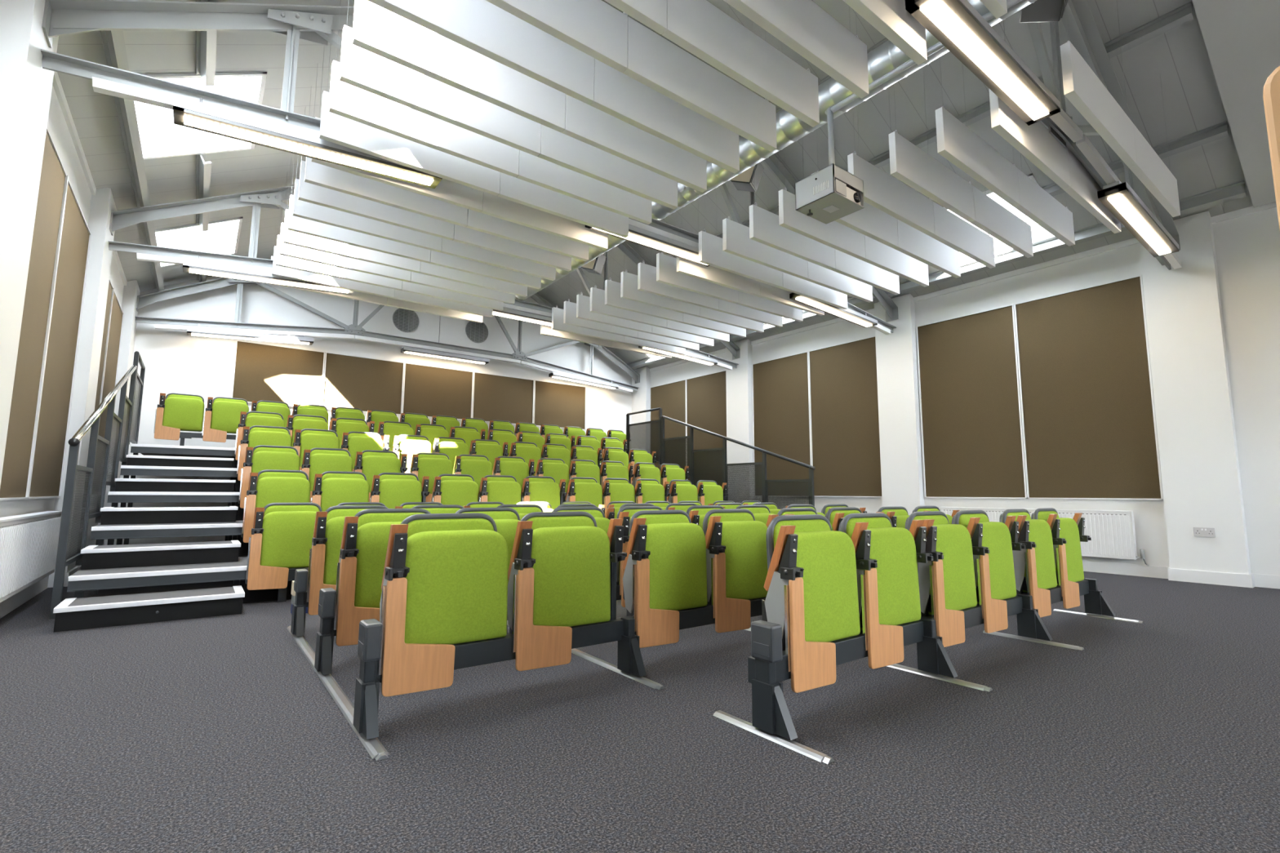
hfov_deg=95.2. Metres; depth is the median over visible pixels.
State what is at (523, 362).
rail
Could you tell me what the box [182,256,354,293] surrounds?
strip light
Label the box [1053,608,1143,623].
rail
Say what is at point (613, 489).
chair
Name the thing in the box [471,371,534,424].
fabric panel
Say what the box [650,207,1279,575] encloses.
wall
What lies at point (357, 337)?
rail
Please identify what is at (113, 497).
platform
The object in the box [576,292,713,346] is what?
ceiling baffle
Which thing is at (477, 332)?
air vent
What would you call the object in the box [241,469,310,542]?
chair
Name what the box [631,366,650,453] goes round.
wall
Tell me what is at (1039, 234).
window
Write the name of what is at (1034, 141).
ceiling baffle
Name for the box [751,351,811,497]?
fabric panel
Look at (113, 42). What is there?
purlin
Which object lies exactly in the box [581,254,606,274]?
loudspeaker
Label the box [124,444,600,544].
platform
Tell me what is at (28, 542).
radiator
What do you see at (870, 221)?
ceiling baffle
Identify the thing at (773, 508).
chair
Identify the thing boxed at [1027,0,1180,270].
roof truss
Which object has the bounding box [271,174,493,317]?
ceiling baffle
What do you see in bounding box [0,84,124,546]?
wall
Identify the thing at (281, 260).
ceiling baffle
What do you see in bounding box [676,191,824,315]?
ceiling baffle
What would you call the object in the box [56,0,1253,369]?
ceiling
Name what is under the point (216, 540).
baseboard
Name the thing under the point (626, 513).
chair
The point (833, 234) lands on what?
ceiling baffle
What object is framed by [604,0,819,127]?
ceiling baffle
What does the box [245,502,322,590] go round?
chair
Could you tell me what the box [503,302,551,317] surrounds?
rail
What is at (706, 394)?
fabric panel
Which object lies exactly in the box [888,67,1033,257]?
ceiling baffle
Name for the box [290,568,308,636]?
frame
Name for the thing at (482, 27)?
ceiling baffle
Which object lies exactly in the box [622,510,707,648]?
chair
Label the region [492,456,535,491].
chair
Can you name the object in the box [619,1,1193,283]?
purlin
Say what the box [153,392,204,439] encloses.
chair
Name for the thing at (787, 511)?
chair
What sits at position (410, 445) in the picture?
chair
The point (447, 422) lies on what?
chair
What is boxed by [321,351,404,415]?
fabric panel
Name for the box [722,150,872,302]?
ceiling baffle
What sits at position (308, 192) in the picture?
ceiling baffle
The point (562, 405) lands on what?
fabric panel
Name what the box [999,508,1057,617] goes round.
chair
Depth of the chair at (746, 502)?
7.54 m
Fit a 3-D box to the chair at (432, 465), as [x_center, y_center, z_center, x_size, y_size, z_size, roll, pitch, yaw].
[-2.399,0.608,6.684,0.495,0.622,0.201,6,-9,-41]
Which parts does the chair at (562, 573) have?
plate, support rail, armrest, backrest, seat, arm post, armrest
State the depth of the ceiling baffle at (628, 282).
7.27 m
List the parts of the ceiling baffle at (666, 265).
panel, panel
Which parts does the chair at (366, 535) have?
support rail, armrest, seat, backrest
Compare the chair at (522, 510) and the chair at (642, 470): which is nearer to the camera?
the chair at (522, 510)
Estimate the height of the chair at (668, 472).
0.622 m
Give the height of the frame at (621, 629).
0.345 m
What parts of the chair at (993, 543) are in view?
armrest, backrest, plate, support rail, seat, armrest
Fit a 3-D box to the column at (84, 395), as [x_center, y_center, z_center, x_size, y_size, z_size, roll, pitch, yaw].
[-5.050,-0.394,5.313,0.120,3.550,0.534,5,-8,-37]
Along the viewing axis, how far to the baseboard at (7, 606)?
4.24 m
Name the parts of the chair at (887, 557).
armrest, plate, support rail, backrest, seat, armrest, arm post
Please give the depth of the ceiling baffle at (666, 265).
6.74 m
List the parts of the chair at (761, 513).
backrest, seat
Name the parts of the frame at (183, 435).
leg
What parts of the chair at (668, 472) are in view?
armrest, backrest, seat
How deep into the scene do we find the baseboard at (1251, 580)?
5.56 m
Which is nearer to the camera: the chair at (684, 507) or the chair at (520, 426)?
the chair at (684, 507)
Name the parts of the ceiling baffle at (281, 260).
panel, panel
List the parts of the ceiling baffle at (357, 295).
panel, panel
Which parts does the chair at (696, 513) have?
armrest, seat, backrest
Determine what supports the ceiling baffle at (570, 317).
hanging from the ceiling
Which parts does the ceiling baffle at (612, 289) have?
panel, panel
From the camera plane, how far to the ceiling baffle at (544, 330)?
8.89 m
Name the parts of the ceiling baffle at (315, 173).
panel, panel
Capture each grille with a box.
[594,254,605,273]
[751,162,764,190]
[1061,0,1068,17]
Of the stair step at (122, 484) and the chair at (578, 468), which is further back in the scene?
the chair at (578, 468)
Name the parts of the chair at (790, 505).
backrest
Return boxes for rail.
[92,76,319,137]
[136,253,272,271]
[154,324,354,338]
[286,626,389,760]
[354,334,519,363]
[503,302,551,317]
[506,620,665,689]
[520,360,632,392]
[628,218,698,248]
[684,351,732,369]
[712,710,835,764]
[871,323,890,334]
[887,663,993,692]
[982,630,1084,650]
[1048,108,1083,142]
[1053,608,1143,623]
[1075,133,1182,269]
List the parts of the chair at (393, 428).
armrest, backrest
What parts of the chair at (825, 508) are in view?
backrest, armrest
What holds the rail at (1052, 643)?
on the floor
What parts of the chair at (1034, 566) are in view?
backrest, plate, arm post, armrest, support rail, seat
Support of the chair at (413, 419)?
on the frame at (183, 435)
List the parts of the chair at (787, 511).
backrest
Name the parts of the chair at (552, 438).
backrest, seat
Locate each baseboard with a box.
[0,564,81,618]
[113,539,225,545]
[1082,560,1279,589]
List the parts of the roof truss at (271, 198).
post, gusset plate, post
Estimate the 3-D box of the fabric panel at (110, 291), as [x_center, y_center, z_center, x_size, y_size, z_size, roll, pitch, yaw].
[-5.611,-0.456,5.999,0.034,2.335,1.179,5,-8,-37]
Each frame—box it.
[179,431,236,445]
[244,567,308,602]
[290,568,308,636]
[314,584,621,675]
[353,597,765,739]
[747,578,1115,740]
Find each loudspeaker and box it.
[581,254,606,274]
[731,161,764,191]
[1018,0,1068,22]
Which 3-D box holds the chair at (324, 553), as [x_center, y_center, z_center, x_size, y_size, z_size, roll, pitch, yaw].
[-1.755,0.797,3.568,0.495,0.622,0.201,6,-9,-41]
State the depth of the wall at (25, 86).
2.96 m
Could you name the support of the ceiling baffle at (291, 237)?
hanging from the ceiling
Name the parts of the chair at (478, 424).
backrest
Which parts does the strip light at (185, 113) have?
trim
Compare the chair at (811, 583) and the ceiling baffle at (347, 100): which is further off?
the ceiling baffle at (347, 100)
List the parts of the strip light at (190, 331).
trim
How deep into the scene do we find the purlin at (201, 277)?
8.29 m
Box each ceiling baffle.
[268,183,482,323]
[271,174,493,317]
[275,159,503,311]
[279,157,515,304]
[283,160,527,297]
[287,106,541,288]
[292,85,555,280]
[297,70,571,271]
[304,44,588,261]
[311,47,608,249]
[319,6,628,237]
[328,4,652,224]
[339,25,677,209]
[351,0,706,192]
[367,0,739,173]
[485,0,776,151]
[540,304,671,358]
[551,291,684,354]
[563,273,698,351]
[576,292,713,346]
[590,284,729,342]
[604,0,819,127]
[604,277,746,337]
[620,211,764,333]
[637,204,782,327]
[656,252,803,321]
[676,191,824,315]
[698,152,847,309]
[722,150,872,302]
[724,0,868,98]
[749,186,899,294]
[778,41,928,286]
[811,0,960,278]
[843,0,927,64]
[847,8,995,268]
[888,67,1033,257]
[935,19,1075,246]
[980,0,1007,18]
[988,26,1121,233]
[1060,0,1180,217]
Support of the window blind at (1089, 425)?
attached to the wall at (1247, 246)
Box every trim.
[52,71,127,285]
[649,201,1276,371]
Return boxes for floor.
[0,555,1279,852]
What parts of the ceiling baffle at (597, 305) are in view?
panel, panel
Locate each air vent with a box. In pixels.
[392,307,418,332]
[465,320,488,342]
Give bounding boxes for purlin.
[99,30,164,291]
[195,0,217,85]
[195,153,211,231]
[195,274,206,282]
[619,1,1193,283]
[626,180,1246,368]
[738,37,888,137]
[1041,120,1228,196]
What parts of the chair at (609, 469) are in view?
armrest, backrest, seat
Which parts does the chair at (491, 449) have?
armrest, backrest, seat, armrest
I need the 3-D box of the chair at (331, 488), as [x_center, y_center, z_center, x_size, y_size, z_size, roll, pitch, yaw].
[-2.767,0.722,5.378,0.495,0.622,0.201,6,-9,-41]
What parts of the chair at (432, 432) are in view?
armrest, backrest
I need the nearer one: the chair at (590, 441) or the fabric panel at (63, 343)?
the fabric panel at (63, 343)
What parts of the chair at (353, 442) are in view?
armrest, backrest, seat, armrest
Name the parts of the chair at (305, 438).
armrest, backrest, seat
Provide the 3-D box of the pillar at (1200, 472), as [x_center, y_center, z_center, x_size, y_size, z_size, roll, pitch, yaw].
[5.363,-0.292,5.689,0.120,3.550,0.534,5,-8,-37]
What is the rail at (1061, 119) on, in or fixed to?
attached to the roof truss at (1083, 33)
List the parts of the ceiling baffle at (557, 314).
panel, panel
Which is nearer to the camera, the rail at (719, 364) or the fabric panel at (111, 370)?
the fabric panel at (111, 370)
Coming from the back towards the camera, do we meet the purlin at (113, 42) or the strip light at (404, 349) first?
the strip light at (404, 349)
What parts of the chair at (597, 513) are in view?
backrest, seat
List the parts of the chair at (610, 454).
armrest, backrest, seat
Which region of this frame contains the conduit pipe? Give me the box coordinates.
[825,0,1022,115]
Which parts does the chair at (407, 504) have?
backrest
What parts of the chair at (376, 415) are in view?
backrest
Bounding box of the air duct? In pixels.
[515,0,1036,299]
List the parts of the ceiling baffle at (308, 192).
panel, panel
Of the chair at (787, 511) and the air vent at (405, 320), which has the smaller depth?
the chair at (787, 511)
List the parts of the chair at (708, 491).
armrest, backrest, seat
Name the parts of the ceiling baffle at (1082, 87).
panel, panel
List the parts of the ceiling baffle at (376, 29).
panel, panel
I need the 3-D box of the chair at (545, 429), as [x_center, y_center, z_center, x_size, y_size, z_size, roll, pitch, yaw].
[-1.645,0.266,10.732,0.495,0.622,0.201,6,-9,-41]
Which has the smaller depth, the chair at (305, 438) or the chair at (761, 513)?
the chair at (761, 513)
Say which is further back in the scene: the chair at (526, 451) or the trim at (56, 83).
the chair at (526, 451)
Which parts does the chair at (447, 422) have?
backrest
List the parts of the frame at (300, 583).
leg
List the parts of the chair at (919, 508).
backrest, seat, armrest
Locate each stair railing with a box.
[48,351,145,619]
[626,407,815,509]
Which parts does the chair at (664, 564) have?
arm post, plate, support rail, armrest, backrest, seat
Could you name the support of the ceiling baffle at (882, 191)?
hanging from the ceiling
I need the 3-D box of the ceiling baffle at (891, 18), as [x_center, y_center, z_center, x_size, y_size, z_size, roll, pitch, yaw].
[0.527,-3.157,2.489,2.426,2.318,0.048,5,-8,-37]
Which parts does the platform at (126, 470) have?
support leg, support leg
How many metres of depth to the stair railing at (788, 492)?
9.04 m
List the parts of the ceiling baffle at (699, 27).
panel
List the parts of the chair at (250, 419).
support rail, armrest, backrest, seat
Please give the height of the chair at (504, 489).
0.622 m
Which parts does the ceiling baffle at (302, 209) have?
panel, panel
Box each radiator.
[0,511,62,603]
[939,506,1149,566]
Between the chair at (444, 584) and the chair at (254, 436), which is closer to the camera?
the chair at (444, 584)
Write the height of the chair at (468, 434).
0.622 m
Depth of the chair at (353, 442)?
7.00 m
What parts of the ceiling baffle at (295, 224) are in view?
panel, panel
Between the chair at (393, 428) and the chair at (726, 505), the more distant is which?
the chair at (393, 428)
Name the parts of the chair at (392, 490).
armrest, backrest, seat, arm post, armrest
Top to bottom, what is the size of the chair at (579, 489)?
0.622 m
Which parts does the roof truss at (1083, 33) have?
post, gusset plate, post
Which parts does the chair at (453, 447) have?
armrest, backrest, seat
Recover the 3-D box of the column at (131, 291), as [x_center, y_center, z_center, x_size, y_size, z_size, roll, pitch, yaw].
[-6.816,-0.136,7.643,0.120,3.550,0.527,5,-8,-37]
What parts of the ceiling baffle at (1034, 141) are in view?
panel, panel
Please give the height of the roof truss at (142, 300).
2.504 m
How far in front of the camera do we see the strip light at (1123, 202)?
4.81 m
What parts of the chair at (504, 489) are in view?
armrest, backrest, seat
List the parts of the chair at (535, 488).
armrest, backrest, seat, arm post, armrest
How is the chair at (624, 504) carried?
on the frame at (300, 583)
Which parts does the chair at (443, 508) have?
backrest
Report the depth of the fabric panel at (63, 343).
4.59 m
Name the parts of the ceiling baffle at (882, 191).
panel, panel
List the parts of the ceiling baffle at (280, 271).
panel, panel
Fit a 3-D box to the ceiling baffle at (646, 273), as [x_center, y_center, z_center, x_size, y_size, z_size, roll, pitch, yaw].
[0.964,-2.620,7.379,2.426,2.372,0.048,5,-8,-37]
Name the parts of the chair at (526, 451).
armrest, backrest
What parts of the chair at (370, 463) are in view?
armrest, backrest, seat, armrest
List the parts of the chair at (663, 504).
backrest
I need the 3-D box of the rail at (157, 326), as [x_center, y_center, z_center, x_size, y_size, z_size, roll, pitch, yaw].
[-5.612,-1.406,8.700,2.466,0.323,0.055,5,-8,-37]
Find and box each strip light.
[173,97,442,188]
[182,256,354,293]
[186,323,313,345]
[400,346,488,364]
[492,307,551,326]
[548,368,618,389]
[585,224,710,266]
[638,346,717,365]
[789,292,877,328]
[904,0,1061,125]
[1097,181,1179,257]
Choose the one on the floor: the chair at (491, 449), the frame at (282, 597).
the frame at (282, 597)
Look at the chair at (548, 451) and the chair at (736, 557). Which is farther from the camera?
the chair at (548, 451)
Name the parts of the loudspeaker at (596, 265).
panel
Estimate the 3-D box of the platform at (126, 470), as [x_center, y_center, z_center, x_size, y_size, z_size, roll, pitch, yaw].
[-2.467,1.190,8.023,7.025,1.051,0.804,5,-8,-37]
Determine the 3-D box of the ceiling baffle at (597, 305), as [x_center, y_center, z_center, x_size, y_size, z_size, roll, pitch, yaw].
[0.362,-2.533,8.173,2.426,2.372,0.048,5,-8,-37]
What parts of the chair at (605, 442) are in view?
backrest, seat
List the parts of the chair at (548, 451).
armrest, backrest, seat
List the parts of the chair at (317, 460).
armrest, backrest, seat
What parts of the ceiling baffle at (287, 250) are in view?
panel, panel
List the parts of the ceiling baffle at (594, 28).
panel, panel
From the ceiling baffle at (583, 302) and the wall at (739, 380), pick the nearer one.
the ceiling baffle at (583, 302)
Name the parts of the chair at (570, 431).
backrest, seat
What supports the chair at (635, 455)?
on the frame
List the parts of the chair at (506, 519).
backrest, seat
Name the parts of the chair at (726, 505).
backrest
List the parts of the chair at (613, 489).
armrest, backrest, seat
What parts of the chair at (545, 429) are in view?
backrest, seat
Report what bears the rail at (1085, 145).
attached to the roof truss at (1083, 33)
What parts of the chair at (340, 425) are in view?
armrest, backrest, seat, armrest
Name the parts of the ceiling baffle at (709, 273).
panel, panel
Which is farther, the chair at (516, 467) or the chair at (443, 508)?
the chair at (516, 467)
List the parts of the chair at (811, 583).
plate, armrest, arm post, support rail, backrest, seat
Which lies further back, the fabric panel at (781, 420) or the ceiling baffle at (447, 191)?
the fabric panel at (781, 420)
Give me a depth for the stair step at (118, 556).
4.28 m
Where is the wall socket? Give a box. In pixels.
[1193,527,1215,537]
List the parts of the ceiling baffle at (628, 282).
panel, panel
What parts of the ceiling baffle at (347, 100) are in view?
panel, panel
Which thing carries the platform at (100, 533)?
on the floor
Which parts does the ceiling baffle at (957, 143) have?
panel, panel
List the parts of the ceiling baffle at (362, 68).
panel, panel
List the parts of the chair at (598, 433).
backrest, seat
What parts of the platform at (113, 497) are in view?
support leg, support leg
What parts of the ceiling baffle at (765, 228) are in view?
panel, panel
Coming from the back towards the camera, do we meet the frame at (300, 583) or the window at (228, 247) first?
the window at (228, 247)
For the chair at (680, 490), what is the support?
on the frame
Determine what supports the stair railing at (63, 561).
on the floor
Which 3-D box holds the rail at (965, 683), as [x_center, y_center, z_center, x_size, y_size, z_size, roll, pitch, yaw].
[1.310,1.112,2.617,0.050,0.012,0.485,5,-8,-37]
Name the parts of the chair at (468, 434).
armrest, backrest, seat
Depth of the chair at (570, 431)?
10.98 m
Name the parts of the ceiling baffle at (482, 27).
panel, panel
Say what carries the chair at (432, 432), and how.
on the frame
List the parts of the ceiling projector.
adjuster knob, label plate, plate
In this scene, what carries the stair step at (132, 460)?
on the platform at (126, 470)
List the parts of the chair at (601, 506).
armrest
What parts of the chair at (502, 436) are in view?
backrest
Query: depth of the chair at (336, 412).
8.69 m
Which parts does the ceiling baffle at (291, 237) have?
panel, panel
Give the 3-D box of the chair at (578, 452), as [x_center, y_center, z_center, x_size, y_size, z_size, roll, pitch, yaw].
[-0.836,0.596,8.877,0.544,0.622,0.206,5,-8,-37]
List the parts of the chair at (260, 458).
support rail, armrest, backrest, seat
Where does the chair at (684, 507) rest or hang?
on the frame at (300, 583)
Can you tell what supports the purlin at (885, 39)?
attached to the ceiling
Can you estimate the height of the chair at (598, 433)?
0.622 m
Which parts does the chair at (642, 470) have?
plate, armrest, backrest, seat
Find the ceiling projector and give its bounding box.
[795,106,864,223]
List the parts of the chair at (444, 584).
support rail, plate, armrest, backrest, seat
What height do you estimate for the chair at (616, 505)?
0.622 m
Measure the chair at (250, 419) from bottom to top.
0.622 m
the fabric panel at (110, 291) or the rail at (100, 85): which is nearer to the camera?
the rail at (100, 85)
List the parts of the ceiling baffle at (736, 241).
panel, panel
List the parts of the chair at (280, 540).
support rail, armrest, seat, backrest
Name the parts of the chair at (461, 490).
armrest, backrest, seat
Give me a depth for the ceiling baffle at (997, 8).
2.73 m
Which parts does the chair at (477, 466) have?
armrest, backrest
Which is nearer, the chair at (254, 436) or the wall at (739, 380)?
the chair at (254, 436)
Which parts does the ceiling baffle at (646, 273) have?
panel, panel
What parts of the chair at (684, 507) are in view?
armrest, backrest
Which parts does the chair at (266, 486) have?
support rail, armrest, backrest, seat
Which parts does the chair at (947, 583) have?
arm post, plate, armrest, backrest, support rail, seat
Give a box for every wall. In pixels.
[0,0,58,486]
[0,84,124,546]
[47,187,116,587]
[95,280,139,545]
[114,275,631,543]
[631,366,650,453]
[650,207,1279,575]
[725,338,754,501]
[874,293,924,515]
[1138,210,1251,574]
[1192,0,1279,207]
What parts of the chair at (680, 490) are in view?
plate, armrest, backrest, seat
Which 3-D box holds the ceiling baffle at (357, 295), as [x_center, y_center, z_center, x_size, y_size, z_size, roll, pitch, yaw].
[-3.083,-2.630,7.253,2.426,2.318,0.048,5,-8,-37]
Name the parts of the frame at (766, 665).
leg, leg, leg, leg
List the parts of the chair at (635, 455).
armrest, backrest, seat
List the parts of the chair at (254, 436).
support rail, armrest, backrest, seat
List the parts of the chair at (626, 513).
plate, support rail, armrest, backrest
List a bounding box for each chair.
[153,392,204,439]
[202,396,248,442]
[235,411,284,460]
[236,425,291,480]
[239,444,300,508]
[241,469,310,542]
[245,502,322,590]
[251,400,290,427]
[285,414,328,447]
[291,404,328,424]
[293,428,339,470]
[301,447,352,502]
[306,505,387,615]
[310,471,368,511]
[328,407,364,430]
[329,417,374,448]
[329,502,386,507]
[333,508,430,646]
[341,431,390,471]
[353,449,408,502]
[365,409,398,433]
[369,472,429,508]
[377,421,413,451]
[377,512,508,697]
[392,434,431,473]
[395,502,442,508]
[400,412,430,435]
[409,452,453,502]
[411,504,464,513]
[414,423,448,451]
[431,415,460,437]
[431,436,468,469]
[431,474,478,506]
[448,426,485,453]
[453,454,492,492]
[455,507,519,583]
[461,417,488,439]
[463,502,503,507]
[468,439,508,471]
[478,475,520,504]
[487,429,516,456]
[488,419,514,434]
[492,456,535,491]
[497,504,543,520]
[506,511,626,671]
[509,441,541,475]
[514,422,539,439]
[516,431,544,451]
[516,501,553,511]
[520,475,566,509]
[534,457,568,495]
[539,424,563,442]
[541,443,570,469]
[544,433,575,453]
[551,506,609,533]
[557,503,614,519]
[560,501,604,514]
[563,426,585,444]
[564,477,602,506]
[568,459,599,484]
[570,444,603,468]
[575,435,600,463]
[585,427,606,444]
[600,437,628,463]
[600,461,634,488]
[601,447,628,467]
[602,478,635,515]
[606,429,631,452]
[607,501,635,518]
[616,506,662,607]
[619,503,654,509]
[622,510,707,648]
[628,448,657,484]
[631,462,660,486]
[634,478,671,503]
[644,501,670,510]
[659,463,690,501]
[665,502,696,512]
[667,480,697,503]
[678,501,713,505]
[686,505,724,529]
[696,480,728,505]
[702,508,778,632]
[713,501,734,505]
[716,502,742,509]
[736,504,774,524]
[741,500,760,505]
[751,502,787,515]
[761,514,860,693]
[777,507,833,530]
[786,504,825,516]
[821,503,866,515]
[825,506,884,531]
[838,512,933,669]
[877,506,909,528]
[905,511,977,647]
[911,506,959,524]
[951,510,1025,633]
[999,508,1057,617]
[1031,507,1091,608]
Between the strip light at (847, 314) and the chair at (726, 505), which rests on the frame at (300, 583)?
the chair at (726, 505)
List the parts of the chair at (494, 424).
backrest, seat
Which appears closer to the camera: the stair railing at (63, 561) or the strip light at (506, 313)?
the stair railing at (63, 561)
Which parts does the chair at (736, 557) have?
arm post, plate, support rail, armrest, backrest, seat, armrest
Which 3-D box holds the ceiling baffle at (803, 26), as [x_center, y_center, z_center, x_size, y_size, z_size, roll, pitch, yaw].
[0.327,-3.128,2.754,2.426,2.318,0.048,5,-8,-37]
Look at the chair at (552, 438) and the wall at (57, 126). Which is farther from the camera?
the chair at (552, 438)
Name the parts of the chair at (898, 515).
armrest, backrest, seat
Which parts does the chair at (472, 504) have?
backrest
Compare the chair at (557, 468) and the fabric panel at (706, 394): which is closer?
the chair at (557, 468)
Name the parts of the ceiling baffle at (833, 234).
panel, panel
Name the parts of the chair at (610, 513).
armrest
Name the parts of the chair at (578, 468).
armrest, backrest, seat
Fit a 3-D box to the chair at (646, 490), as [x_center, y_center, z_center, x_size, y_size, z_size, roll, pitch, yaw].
[0.133,0.986,7.534,0.544,0.622,0.206,5,-8,-37]
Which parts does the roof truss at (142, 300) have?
post, gusset plate, gusset plate, post, gusset plate, post, post, gusset plate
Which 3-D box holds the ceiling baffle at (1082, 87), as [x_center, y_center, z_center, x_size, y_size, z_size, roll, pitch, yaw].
[3.399,-2.976,4.165,2.426,2.372,0.048,5,-8,-37]
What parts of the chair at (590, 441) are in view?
backrest, seat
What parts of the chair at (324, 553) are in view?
support rail, armrest, seat, backrest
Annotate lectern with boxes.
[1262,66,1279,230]
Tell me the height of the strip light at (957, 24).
0.170 m
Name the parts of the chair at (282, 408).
armrest, backrest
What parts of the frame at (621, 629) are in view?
leg, leg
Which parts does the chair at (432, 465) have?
armrest, backrest, seat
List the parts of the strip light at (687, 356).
trim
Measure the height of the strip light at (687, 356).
0.237 m
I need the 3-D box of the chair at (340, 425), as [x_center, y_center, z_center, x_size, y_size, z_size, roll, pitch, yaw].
[-3.809,0.193,7.702,0.544,0.622,0.206,5,-8,-37]
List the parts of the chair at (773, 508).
backrest, seat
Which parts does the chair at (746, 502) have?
backrest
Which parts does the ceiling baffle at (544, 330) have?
panel, panel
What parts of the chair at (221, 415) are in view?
support rail, armrest, seat, backrest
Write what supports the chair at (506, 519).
on the frame at (327, 597)
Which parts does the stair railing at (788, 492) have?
post, panel frame, panel, handrail, post, post, panel frame, panel, post, panel frame, panel, post, handrail, panel frame, panel, post, panel frame, panel, post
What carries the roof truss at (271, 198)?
attached to the wall at (739, 380)
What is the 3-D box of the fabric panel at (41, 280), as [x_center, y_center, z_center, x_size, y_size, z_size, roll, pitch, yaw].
[-3.825,-0.717,3.642,0.034,2.335,1.200,5,-8,-37]
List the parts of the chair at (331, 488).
armrest, backrest, seat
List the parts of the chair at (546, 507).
backrest, seat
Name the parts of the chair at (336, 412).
backrest, seat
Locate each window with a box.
[134,71,266,159]
[155,217,242,266]
[644,353,655,357]
[943,173,1057,266]
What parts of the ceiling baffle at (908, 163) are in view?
panel, panel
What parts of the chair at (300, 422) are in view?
armrest, backrest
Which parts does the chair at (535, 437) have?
armrest, backrest, seat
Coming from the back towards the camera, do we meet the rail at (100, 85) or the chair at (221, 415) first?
the chair at (221, 415)
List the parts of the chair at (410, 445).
armrest, backrest, seat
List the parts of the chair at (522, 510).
seat, backrest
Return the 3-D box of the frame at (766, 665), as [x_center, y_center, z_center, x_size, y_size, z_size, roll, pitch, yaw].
[1.762,0.968,2.972,3.361,0.345,0.190,5,-8,-37]
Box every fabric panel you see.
[0,127,68,500]
[28,177,91,499]
[92,288,124,495]
[94,279,114,409]
[231,339,324,406]
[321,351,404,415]
[401,362,473,420]
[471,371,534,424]
[533,379,586,430]
[649,379,686,469]
[685,369,727,484]
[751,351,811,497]
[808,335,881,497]
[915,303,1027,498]
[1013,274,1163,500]
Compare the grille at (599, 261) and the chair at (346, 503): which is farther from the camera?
the grille at (599, 261)
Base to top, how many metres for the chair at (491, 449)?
0.622 m
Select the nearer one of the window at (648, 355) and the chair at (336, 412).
the chair at (336, 412)
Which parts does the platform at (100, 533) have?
support leg, support leg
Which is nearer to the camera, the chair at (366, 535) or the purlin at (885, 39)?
the chair at (366, 535)
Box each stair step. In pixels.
[53,585,244,631]
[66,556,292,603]
[80,540,240,569]
[100,506,238,524]
[115,478,235,492]
[126,454,234,467]
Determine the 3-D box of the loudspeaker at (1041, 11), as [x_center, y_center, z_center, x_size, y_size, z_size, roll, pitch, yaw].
[2.569,-2.848,3.684,0.309,0.525,0.225,-3,-7,28]
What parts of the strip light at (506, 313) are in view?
trim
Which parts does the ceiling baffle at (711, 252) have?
panel, panel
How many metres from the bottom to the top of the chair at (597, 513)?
0.622 m
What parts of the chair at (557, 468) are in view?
armrest, backrest, seat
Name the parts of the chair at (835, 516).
armrest, backrest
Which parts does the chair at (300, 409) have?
armrest, backrest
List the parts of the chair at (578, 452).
armrest, backrest, seat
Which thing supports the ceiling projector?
hanging from the ceiling
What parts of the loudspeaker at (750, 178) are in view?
panel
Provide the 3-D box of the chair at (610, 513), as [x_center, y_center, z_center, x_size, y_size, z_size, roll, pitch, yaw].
[-0.455,0.914,4.527,0.544,0.622,0.206,5,-8,-37]
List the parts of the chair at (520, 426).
backrest, seat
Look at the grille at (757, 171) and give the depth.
6.29 m
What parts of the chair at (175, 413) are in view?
support rail, armrest, seat, backrest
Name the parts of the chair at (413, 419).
backrest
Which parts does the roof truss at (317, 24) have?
post, gusset plate, post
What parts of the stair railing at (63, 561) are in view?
post, panel, panel frame, post, panel, panel frame, handrail, post, panel, panel frame, post, panel, panel frame, post, post, panel, panel frame, post, handrail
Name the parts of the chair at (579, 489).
armrest, backrest, seat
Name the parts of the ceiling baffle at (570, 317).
panel, panel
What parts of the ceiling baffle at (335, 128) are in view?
panel, panel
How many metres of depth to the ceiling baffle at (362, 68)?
3.73 m
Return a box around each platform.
[89,520,248,595]
[106,491,563,545]
[115,465,453,545]
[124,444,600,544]
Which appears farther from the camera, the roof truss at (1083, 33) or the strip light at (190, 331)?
the strip light at (190, 331)
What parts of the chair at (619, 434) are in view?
seat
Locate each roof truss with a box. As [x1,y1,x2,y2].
[40,0,898,333]
[108,185,740,368]
[135,277,639,391]
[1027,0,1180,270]
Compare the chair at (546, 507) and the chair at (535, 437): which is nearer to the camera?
the chair at (546, 507)
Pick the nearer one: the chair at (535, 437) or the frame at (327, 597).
the frame at (327, 597)
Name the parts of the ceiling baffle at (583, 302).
panel, panel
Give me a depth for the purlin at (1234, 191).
6.60 m
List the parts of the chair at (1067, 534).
backrest, armrest, plate, support rail, seat, armrest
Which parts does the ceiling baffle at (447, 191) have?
panel, panel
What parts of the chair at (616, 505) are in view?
seat, backrest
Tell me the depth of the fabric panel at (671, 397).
12.07 m
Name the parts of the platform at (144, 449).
support leg, support leg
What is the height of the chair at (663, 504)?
0.622 m
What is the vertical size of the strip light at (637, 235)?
0.170 m
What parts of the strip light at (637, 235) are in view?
trim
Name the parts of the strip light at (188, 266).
trim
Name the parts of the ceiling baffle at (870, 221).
panel, panel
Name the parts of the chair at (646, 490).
armrest, backrest, seat, armrest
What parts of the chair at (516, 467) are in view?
armrest, backrest, seat, armrest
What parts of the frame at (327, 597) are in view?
leg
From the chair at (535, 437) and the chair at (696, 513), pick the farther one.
the chair at (535, 437)
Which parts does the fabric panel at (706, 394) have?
frame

